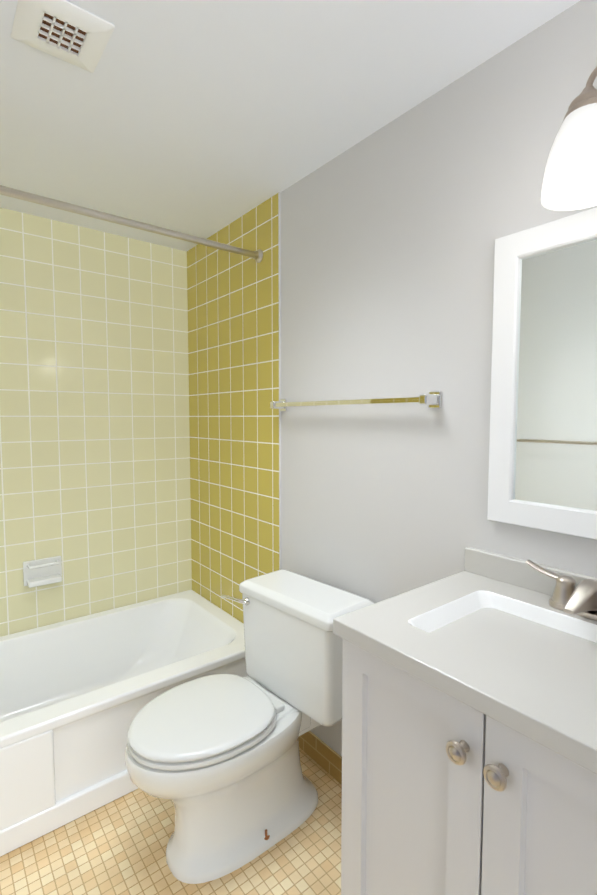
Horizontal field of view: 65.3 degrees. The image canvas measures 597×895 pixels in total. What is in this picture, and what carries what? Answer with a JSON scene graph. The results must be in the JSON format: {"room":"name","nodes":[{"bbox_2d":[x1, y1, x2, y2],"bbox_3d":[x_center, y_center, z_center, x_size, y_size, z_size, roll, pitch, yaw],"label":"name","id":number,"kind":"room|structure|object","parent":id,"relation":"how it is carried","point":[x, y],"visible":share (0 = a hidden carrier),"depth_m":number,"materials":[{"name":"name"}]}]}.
{"room":"bathroom","nodes":[
{"label":"bathroom","id":0,"kind":"room"},
{"bbox_2d":[0,208,191,636],"bbox_3d":[-1.217,0.083,2.108,1.728,2.190,0.100,-3,5,-38],"label":"tiled wall","id":1,"kind":"structure","parent":0,"point":[94,441],"depth_m":2.21,"materials":[{"name":"tile"}]},
{"bbox_2d":[23,556,61,587],"bbox_3d":[-1.141,0.560,2.089,0.155,0.110,0.070,-3,5,-38],"label":"soap dish","id":2,"kind":"object","parent":1,"relation":"attached to","point":[41,572],"visible":1,"depth_m":2.09,"materials":[{"name":"white ceramic"}]},
{"bbox_2d":[0,748,341,894],"bbox_3d":[-0.277,1.292,0.995,1.728,0.080,3.130,-3,5,-38],"label":"floor","id":3,"kind":"structure","parent":0,"point":[118,846],"depth_m":1.39,"materials":[{"name":"tile"}]},
{"bbox_2d":[0,590,247,856],"bbox_3d":[-0.949,1.017,1.824,1.518,0.362,0.770,-3,5,-38],"label":"bathtub","id":4,"kind":"object","parent":3,"relation":"on","point":[78,694],"visible":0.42,"depth_m":1.82,"materials":[{"name":"white ceramic"}]},
{"bbox_2d":[125,569,373,883],"bbox_3d":[-0.169,0.853,1.466,0.707,0.736,0.490,-3,5,-38],"label":"toilet","id":5,"kind":"object","parent":3,"relation":"on","point":[215,759],"visible":0.98,"depth_m":1.40,"materials":[{"name":"white ceramic"}]},
{"bbox_2d":[333,547,596,894],"bbox_3d":[0.453,0.773,0.867,0.498,0.971,0.635,-3,5,-38],"label":"bathroom vanity","id":6,"kind":"object","parent":3,"relation":"on","point":[469,729],"visible":1,"depth_m":0.81,"materials":[{"name":"grey paint"}]},
{"bbox_2d":[526,560,596,620],"bbox_3d":[0.567,0.304,0.927,0.139,0.081,0.274,-3,5,-38],"label":"faucet","id":7,"kind":"object","parent":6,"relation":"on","point":[568,597],"visible":1,"depth_m":0.94,"materials":[{"name":"silver metal"}]},
{"bbox_2d":[0,0,579,251],"bbox_3d":[-0.277,-0.974,0.849,1.728,0.080,3.130,-3,5,-38],"label":"ceiling","id":8,"kind":"structure","parent":0,"point":[205,119],"depth_m":1.27,"materials":[{"name":"white paint"}]},
{"bbox_2d":[11,0,114,72],"bbox_3d":[-0.537,-0.941,1.058,0.180,0.010,0.180,-3,5,-38],"label":"ceiling vent","id":9,"kind":"object","parent":8,"relation":"in","point":[69,32],"visible":1,"depth_m":1.05,"materials":[{"name":"white plastic"}]},
{"bbox_2d":[280,0,596,756],"bbox_3d":[0.361,0.127,1.426,0.100,2.190,3.130,-3,5,-38],"label":"wall","id":10,"kind":"structure","parent":0,"point":[391,231],"depth_m":1.36,"materials":[{"name":"grey paint"}]},
{"bbox_2d":[187,192,280,623],"bbox_3d":[-0.332,0.076,2.214,0.006,2.190,0.831,-3,5,-38],"label":"tile surround","id":11,"kind":"object","parent":10,"relation":"attached to","point":[234,341],"visible":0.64,"depth_m":2.14,"materials":[{"name":"yellow tile"}]},
{"bbox_2d":[0,185,262,262],"bbox_3d":[-0.759,-0.766,1.468,1.520,0.054,0.054,-3,5,-38],"label":"rail","id":12,"kind":"object","parent":11,"relation":"attached to","point":[257,255],"visible":1,"depth_m":1.58,"materials":[{"name":"silver metal"}]},
{"bbox_2d":[299,731,341,784],"bbox_3d":[0.186,1.161,1.628,0.008,0.100,0.839,-3,5,-38],"label":"baseboard","id":13,"kind":"structure","parent":10,"relation":"attached to","point":[322,754],"depth_m":1.73,"materials":[{"name":"yellow tile"}]},
{"bbox_2d":[270,391,441,410],"bbox_3d":[0.139,-0.149,1.558,0.061,0.048,0.750,-3,5,-38],"label":"towel rail","id":14,"kind":"object","parent":10,"relation":"attached to","point":[432,399],"visible":1,"depth_m":1.41,"materials":[{"name":"silver metal"}]},
{"bbox_2d":[487,207,596,539],"bbox_3d":[0.642,-0.149,0.954,0.020,0.688,0.516,-3,5,-38],"label":"framed mirror","id":15,"kind":"object","parent":10,"relation":"attached to","point":[543,446],"visible":1,"depth_m":1.06,"materials":[{"name":"white mirror"}]},
{"bbox_2d":[541,67,596,210],"bbox_3d":[0.681,-0.588,0.720,0.213,0.254,0.543,-3,5,-38],"label":"sconce","id":16,"kind":"object","parent":10,"relation":"attached to","point":[570,180],"visible":1,"depth_m":0.83,"materials":[{"name":"white glass"}]}
]}

